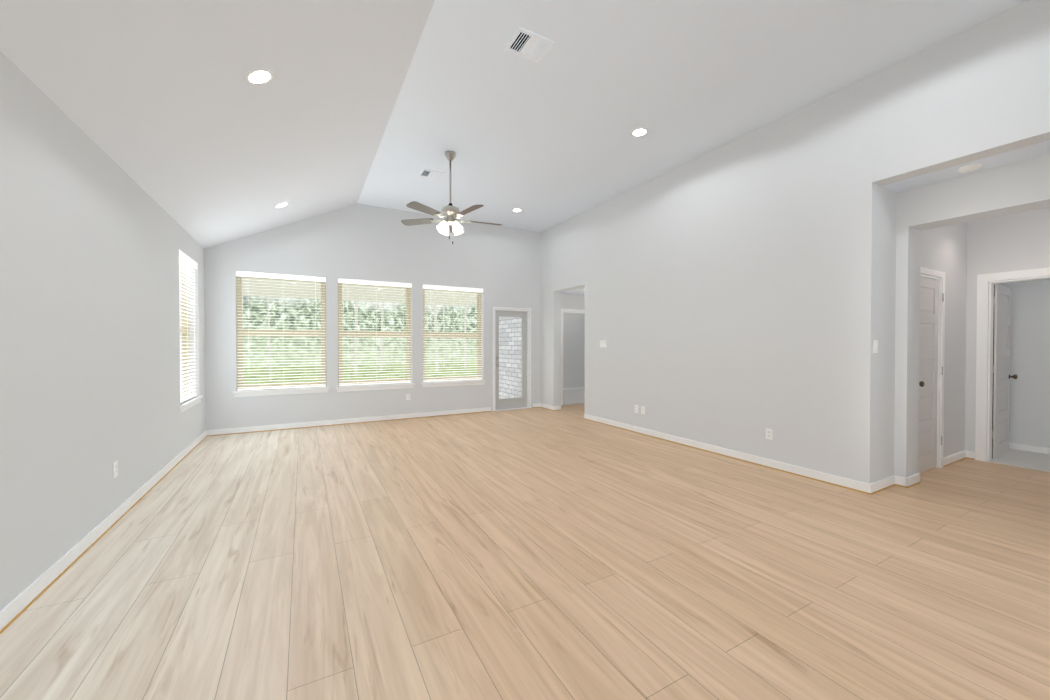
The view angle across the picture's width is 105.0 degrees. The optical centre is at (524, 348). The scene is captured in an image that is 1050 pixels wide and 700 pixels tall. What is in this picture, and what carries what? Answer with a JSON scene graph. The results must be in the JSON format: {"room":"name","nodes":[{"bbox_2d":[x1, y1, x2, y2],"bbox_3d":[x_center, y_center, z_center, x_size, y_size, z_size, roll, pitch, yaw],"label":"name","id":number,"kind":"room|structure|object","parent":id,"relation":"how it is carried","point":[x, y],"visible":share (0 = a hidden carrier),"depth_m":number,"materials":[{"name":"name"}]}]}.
{"room":"empty living room","nodes":[
{"label":"empty living room","id":0,"kind":"room"},
{"bbox_2d":[0,51,205,610],"bbox_3d":[-2.044,-0.708,0.937,0.200,4.042,10.979,0,1,-29],"label":"wall","id":1,"kind":"structure","parent":0,"point":[95,238],"depth_m":2.50,"materials":[{"name":"white paint"}]},
{"bbox_2d":[0,430,207,633],"bbox_3d":[-1.998,1.267,1.097,0.017,0.088,10.779,0,1,-29],"label":"baseboard","id":2,"kind":"structure","parent":1,"relation":"attached to","point":[20,603],"depth_m":2.49,"materials":[{"name":"white paint"}]},
{"bbox_2d":[113,461,117,478],"bbox_3d":[-3.057,0.902,3.011,0.009,0.116,0.072,0,1,-29],"label":"electrical outlet","id":3,"kind":"object","parent":1,"relation":"attached to","point":[115,469],"visible":1,"depth_m":3.00,"materials":[{"name":"white plastic"}]},
{"bbox_2d":[179,262,188,396],"bbox_3d":[-4.298,-0.253,4.964,0.060,1.786,0.956,0,1,-29],"label":"window","id":4,"kind":"structure","parent":1,"relation":"in","point":[186,334],"depth_m":5.34,"materials":[{"name":"beige plastic"}]},
{"bbox_2d":[179,250,196,402],"bbox_3d":[-4.215,-0.254,5.010,0.076,1.780,0.946,0,1,-29],"label":"window blind","id":5,"kind":"object","parent":4,"relation":"attached to","point":[187,260],"visible":0.65,"depth_m":5.04,"materials":[{"name":"white plastic"}]},
{"bbox_2d":[180,395,202,412],"bbox_3d":[-4.209,0.686,5.023,0.135,0.088,1.030,0,1,-29],"label":"sill","id":6,"kind":"structure","parent":1,"relation":"attached to","point":[186,405],"depth_m":4.93,"materials":[{"name":"white paint"}]},
{"bbox_2d":[243,278,476,305],"bbox_3d":[-3.920,-1.305,8.575,6.886,0.160,3.821,0,1,-29],"label":"sky","id":7,"kind":"structure","parent":0,"point":[259,288],"depth_m":8.97,"materials":[{"name":"white"}]},
{"bbox_2d":[204,203,584,429],"bbox_3d":[-0.448,-0.782,8.197,10.000,4.042,0.200,0,1,-29],"label":"wall","id":8,"kind":"structure","parent":0,"point":[499,265],"depth_m":6.93,"materials":[{"name":"white paint"}]},
{"bbox_2d":[236,276,325,388],"bbox_3d":[-3.824,-0.267,6.383,1.206,1.786,0.060,0,1,-29],"label":"window","id":9,"kind":"structure","parent":8,"relation":"in","point":[241,332],"depth_m":6.35,"materials":[{"name":"beige plastic"}]},
{"bbox_2d":[236,271,325,390],"bbox_3d":[-3.778,-0.267,6.299,1.196,1.780,0.076,0,1,-29],"label":"window blind","id":10,"kind":"object","parent":9,"relation":"attached to","point":[277,276],"visible":0.88,"depth_m":6.27,"materials":[{"name":"white plastic"}]},
{"bbox_2d":[233,387,328,396],"bbox_3d":[-3.774,0.673,6.303,1.280,0.088,0.135,0,1,-29],"label":"sill","id":11,"kind":"structure","parent":8,"relation":"attached to","point":[249,393],"depth_m":6.23,"materials":[{"name":"white paint"}]},
{"bbox_2d":[208,407,490,435],"bbox_3d":[-2.623,1.209,6.895,4.455,0.088,0.017,0,1,-29],"label":"baseboard","id":12,"kind":"structure","parent":8,"relation":"attached to","point":[239,430],"depth_m":6.63,"materials":[{"name":"white paint"}]},
{"bbox_2d":[338,283,410,385],"bbox_3d":[-2.615,-0.274,7.048,1.206,1.786,0.060,0,1,-29],"label":"window","id":13,"kind":"structure","parent":8,"relation":"in","point":[370,334],"depth_m":7.03,"materials":[{"name":"beige plastic"}]},
{"bbox_2d":[338,278,411,385],"bbox_3d":[-2.569,-0.274,6.965,1.196,1.780,0.076,0,1,-29],"label":"window blind","id":14,"kind":"object","parent":13,"relation":"attached to","point":[376,283],"visible":0.98,"depth_m":6.94,"materials":[{"name":"white plastic"}]},
{"bbox_2d":[336,383,414,391],"bbox_3d":[-2.566,0.666,6.968,1.280,0.088,0.135,0,1,-29],"label":"sill","id":15,"kind":"structure","parent":8,"relation":"attached to","point":[373,387],"depth_m":6.90,"materials":[{"name":"white paint"}]},
{"bbox_2d":[423,289,480,380],"bbox_3d":[-1.397,-0.281,7.719,1.186,1.786,0.060,0,1,-29],"label":"window","id":16,"kind":"structure","parent":8,"relation":"in","point":[477,335],"depth_m":7.73,"materials":[{"name":"beige plastic"}]},
{"bbox_2d":[423,284,482,381],"bbox_3d":[-1.351,-0.281,7.635,1.176,1.780,0.076,0,1,-29],"label":"window blind","id":17,"kind":"object","parent":16,"relation":"attached to","point":[450,288],"visible":0.9,"depth_m":7.61,"materials":[{"name":"white plastic"}]},
{"bbox_2d":[421,380,485,387],"bbox_3d":[-1.348,0.659,7.639,1.260,0.088,0.135,0,1,-29],"label":"sill","id":18,"kind":"structure","parent":8,"relation":"attached to","point":[452,383],"depth_m":7.58,"materials":[{"name":"white paint"}]},
{"bbox_2d":[495,310,526,409],"bbox_3d":[-0.285,0.228,8.243,0.740,1.998,0.119,0,1,-29],"label":"patio door","id":19,"kind":"structure","parent":8,"relation":"in","point":[511,403],"depth_m":8.27,"materials":[{"name":"grey paint"}]},
{"bbox_2d":[493,307,530,410],"bbox_3d":[-0.302,0.201,8.274,0.870,2.075,0.202,0,1,-29],"label":"door frame","id":20,"kind":"structure","parent":8,"relation":"attached to","point":[512,309],"depth_m":8.30,"materials":[{"name":"white paint"}]},
{"bbox_2d":[561,309,584,404],"bbox_3d":[1.157,0.180,9.034,0.934,2.102,0.134,0,1,-29],"label":"door frame","id":21,"kind":"structure","parent":8,"relation":"attached to","point":[571,311],"depth_m":8.77,"materials":[{"name":"white paint"}]},
{"bbox_2d":[499,317,521,398],"bbox_3d":[-0.441,-0.324,9.530,0.120,3.300,2.121,0,1,-29],"label":"brick wall","id":22,"kind":"structure","parent":0,"point":[507,370],"depth_m":9.21,"materials":[{"name":"white brick"}]},
{"bbox_2d":[0,0,1028,248],"bbox_3d":[0.460,-2.097,2.416,5.626,1.394,10.779,0,1,-29],"label":"ceiling","id":23,"kind":"structure","parent":0,"point":[184,124],"depth_m":3.34,"materials":[{"name":"white paint"}]},
{"bbox_2d":[244,68,274,84],"bbox_3d":[-1.835,-1.879,2.788,0.176,0.088,0.194,0,1,-29],"label":"recessed light","id":24,"kind":"object","parent":23,"relation":"in","point":[260,76],"visible":1,"depth_m":2.78,"materials":[{"name":"white plastic"}]},
{"bbox_2d":[274,202,288,207],"bbox_3d":[-3.240,-1.913,5.370,0.176,0.088,0.194,0,1,-29],"label":"recessed light","id":25,"kind":"object","parent":23,"relation":"in","point":[281,205],"visible":1,"depth_m":5.36,"materials":[{"name":"white plastic"}]},
{"bbox_2d":[418,168,445,179],"bbox_3d":[-1.294,-2.419,5.598,0.310,0.015,0.255,0,1,-29],"label":"ceiling vent","id":26,"kind":"object","parent":23,"relation":"in","point":[431,174],"visible":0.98,"depth_m":5.59,"materials":[{"name":"white metal"}]},
{"bbox_2d":[401,151,501,243],"bbox_3d":[-0.887,-1.855,4.995,1.260,1.130,1.274,0,1,-29],"label":"ceiling fan","id":27,"kind":"object","parent":23,"relation":"hanging from","point":[450,213],"visible":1,"depth_m":4.94,"materials":[{"name":"silver metal"}]},
{"bbox_2d":[512,208,522,211],"bbox_3d":[-0.139,-2.438,7.101,0.194,0.006,0.194,0,1,-29],"label":"recessed light","id":28,"kind":"object","parent":23,"relation":"in","point":[516,210],"visible":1,"depth_m":7.11,"materials":[{"name":"white plastic"}]},
{"bbox_2d":[504,27,553,62],"bbox_3d":[0.032,-2.394,3.189,0.310,0.015,0.255,0,1,-29],"label":"ceiling vent","id":29,"kind":"object","parent":23,"relation":"in","point":[527,44],"visible":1,"depth_m":3.18,"materials":[{"name":"white metal"}]},
{"bbox_2d":[631,128,648,136],"bbox_3d":[1.278,-2.412,4.497,0.194,0.006,0.194,0,1,-29],"label":"recessed light","id":30,"kind":"object","parent":23,"relation":"in","point":[638,132],"visible":1,"depth_m":4.50,"materials":[{"name":"white plastic"}]},
{"bbox_2d":[0,403,1049,699],"bbox_3d":[1.440,1.354,2.820,8.300,0.120,11.079,0,1,-29],"label":"floor","id":31,"kind":"structure","parent":0,"point":[564,553],"depth_m":2.27,"materials":[{"name":"brown wood"}]},
{"bbox_2d":[561,287,584,294],"bbox_3d":[2.023,-1.421,9.723,3.794,0.410,3.860,0,1,-29],"label":"ceiling","id":32,"kind":"structure","parent":0,"point":[576,291],"depth_m":8.48,"materials":[{"name":"white paint"}]},
{"bbox_2d":[563,389,584,404],"bbox_3d":[1.613,1.270,10.494,3.794,0.132,2.161,0,1,-29],"label":"wall","id":33,"kind":"structure","parent":0,"point":[573,397],"depth_m":9.99,"materials":[{"name":"white paint"}]},
{"bbox_2d":[563,387,584,390],"bbox_3d":[1.096,1.162,11.432,3.794,0.088,0.017,0,1,-29],"label":"baseboard","id":34,"kind":"structure","parent":33,"relation":"on","point":[574,388],"depth_m":11.61,"materials":[{"name":"white paint"}]},
{"bbox_2d":[540,0,1049,483],"bbox_3d":[3.051,-0.737,3.742,0.180,4.042,10.979,0,1,-29],"label":"wall","id":35,"kind":"structure","parent":0,"point":[732,295],"depth_m":4.21,"materials":[{"name":"white paint"}]},
{"bbox_2d":[536,403,555,410],"bbox_3d":[0.431,1.194,8.286,0.046,0.088,0.526,0,1,-29],"label":"baseboard","id":36,"kind":"structure","parent":35,"relation":"attached to","point":[549,407],"depth_m":8.30,"materials":[{"name":"white paint"}]},
{"bbox_2d":[600,340,606,346],"bbox_3d":[1.302,-0.081,6.726,0.011,0.116,0.164,0,1,-29],"label":"light switch","id":37,"kind":"object","parent":35,"relation":"attached to","point":[603,343],"visible":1,"depth_m":6.71,"materials":[{"name":"white plastic"}]},
{"bbox_2d":[641,406,644,413],"bbox_3d":[1.737,0.907,5.948,0.009,0.116,0.072,0,1,-29],"label":"electrical outlet","id":38,"kind":"object","parent":35,"relation":"attached to","point":[642,409],"visible":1,"depth_m":5.95,"materials":[{"name":"white plastic"}]},
{"bbox_2d":[584,414,875,494],"bbox_3d":[2.053,1.224,5.369,0.017,0.088,4.145,0,1,-29],"label":"baseboard","id":39,"kind":"structure","parent":35,"relation":"attached to","point":[858,486],"depth_m":4.47,"materials":[{"name":"white paint"}]},
{"bbox_2d":[766,428,772,439],"bbox_3d":[2.625,0.919,4.336,0.009,0.116,0.072,0,1,-29],"label":"electrical outlet","id":40,"kind":"object","parent":35,"relation":"attached to","point":[769,434],"visible":1,"depth_m":4.33,"materials":[{"name":"white plastic"}]},
{"bbox_2d":[873,340,877,352],"bbox_3d":[3.134,-0.019,3.597,0.072,0.116,0.011,0,1,-29],"label":"light switch","id":41,"kind":"object","parent":35,"relation":"attached to","point":[875,346],"visible":1,"depth_m":3.59,"materials":[{"name":"white plastic"}]},
{"bbox_2d":[879,153,1049,479],"bbox_3d":[4.919,-0.219,4.059,3.394,3.000,2.322,0,1,-29],"label":"wall","id":42,"kind":"structure","parent":0,"point":[962,232],"depth_m":4.19,"materials":[{"name":"white paint"}]},
{"bbox_2d":[873,475,899,492],"bbox_3d":[3.283,1.241,3.687,0.485,0.088,0.022,0,1,-29],"label":"baseboard","id":43,"kind":"structure","parent":42,"relation":"attached to","point":[888,482],"depth_m":3.72,"materials":[{"name":"white paint"}]},
{"bbox_2d":[900,473,920,487],"bbox_3d":[3.652,1.240,3.796,0.302,0.088,0.022,0,1,-29],"label":"baseboard","id":44,"kind":"structure","parent":42,"relation":"attached to","point":[910,481],"depth_m":3.76,"materials":[{"name":"white paint"}]},
{"bbox_2d":[918,277,938,472],"bbox_3d":[4.144,0.268,4.149,0.660,2.000,0.101,0,1,-29],"label":"closet door","id":45,"kind":"structure","parent":42,"relation":"in","point":[928,365],"depth_m":4.21,"materials":[{"name":"white paint"}]},
{"bbox_2d":[920,267,944,467],"bbox_3d":[4.120,0.232,4.193,0.824,2.097,0.144,0,1,-29],"label":"door frame","id":46,"kind":"structure","parent":42,"relation":"attached to","point":[941,346],"depth_m":4.32,"materials":[{"name":"white paint"}]},
{"bbox_2d":[943,450,971,466],"bbox_3d":[4.836,1.233,4.519,0.710,0.088,0.042,0,1,-29],"label":"baseboard","id":47,"kind":"structure","parent":42,"relation":"attached to","point":[954,458],"depth_m":4.55,"materials":[{"name":"white paint"}]},
{"bbox_2d":[993,284,1017,459],"bbox_3d":[5.647,0.262,4.798,0.740,2.000,0.168,0,1,-29],"label":"open door","id":48,"kind":"structure","parent":42,"relation":"in","point":[1002,376],"depth_m":4.74,"materials":[{"name":"white paint"}]},
{"bbox_2d":[975,267,1049,461],"bbox_3d":[5.455,0.220,4.237,0.144,2.120,0.940,0,1,-29],"label":"door frame","id":49,"kind":"structure","parent":42,"relation":"attached to","point":[986,283],"depth_m":4.56,"materials":[{"name":"white paint"}]},
{"bbox_2d":[1009,442,1049,453],"bbox_3d":[6.407,1.232,4.561,0.017,0.088,1.440,0,1,-29],"label":"baseboard","id":50,"kind":"structure","parent":42,"relation":"attached to","point":[1031,448],"depth_m":4.95,"materials":[{"name":"white paint"}]},
{"bbox_2d":[882,140,1049,192],"bbox_3d":[4.986,-1.441,3.769,3.244,0.250,1.472,0,1,-29],"label":"ceiling","id":51,"kind":"structure","parent":0,"point":[1021,154],"depth_m":3.21,"materials":[{"name":"white paint"}]},
{"bbox_2d":[958,163,982,172],"bbox_3d":[3.571,-1.442,3.234,0.136,0.036,0.136,0,1,-29],"label":"smoke detector","id":52,"kind":"object","parent":51,"relation":"attached to","point":[969,168],"visible":1,"depth_m":3.20,"materials":[{"name":"white plastic"}]},
{"bbox_2d":[987,448,1049,471],"bbox_3d":[6.014,1.331,4.465,1.300,0.132,1.750,0,1,-29],"label":"floor","id":53,"kind":"structure","parent":0,"point":[1027,459],"depth_m":4.56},
{"label":"outside","id":54,"kind":"structure","parent":0,"visible":0},
{"bbox_2d":[243,363,476,383],"bbox_3d":[-4.362,1.310,20.927,75.000,0.200,19.000,0,1,-29],"label":"lawn","id":55,"kind":"structure","parent":54,"point":[251,370],"depth_m":20.57,"materials":[{"name":"green plant"}]},
{"bbox_2d":[267,297,465,379],"bbox_3d":[-8.287,-4.236,20.558,37.151,11.304,5.833,0,1,-29],"label":"trunks","id":56,"kind":"object","parent":55,"relation":"on","point":[381,353],"depth_m":20.95,"materials":[{"name":"brown wood"}]},
{"bbox_2d":[243,295,476,367],"bbox_3d":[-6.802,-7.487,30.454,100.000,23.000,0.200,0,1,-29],"label":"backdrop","id":57,"kind":"structure","parent":54,"point":[293,342],"depth_m":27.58,"materials":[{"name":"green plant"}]}
]}

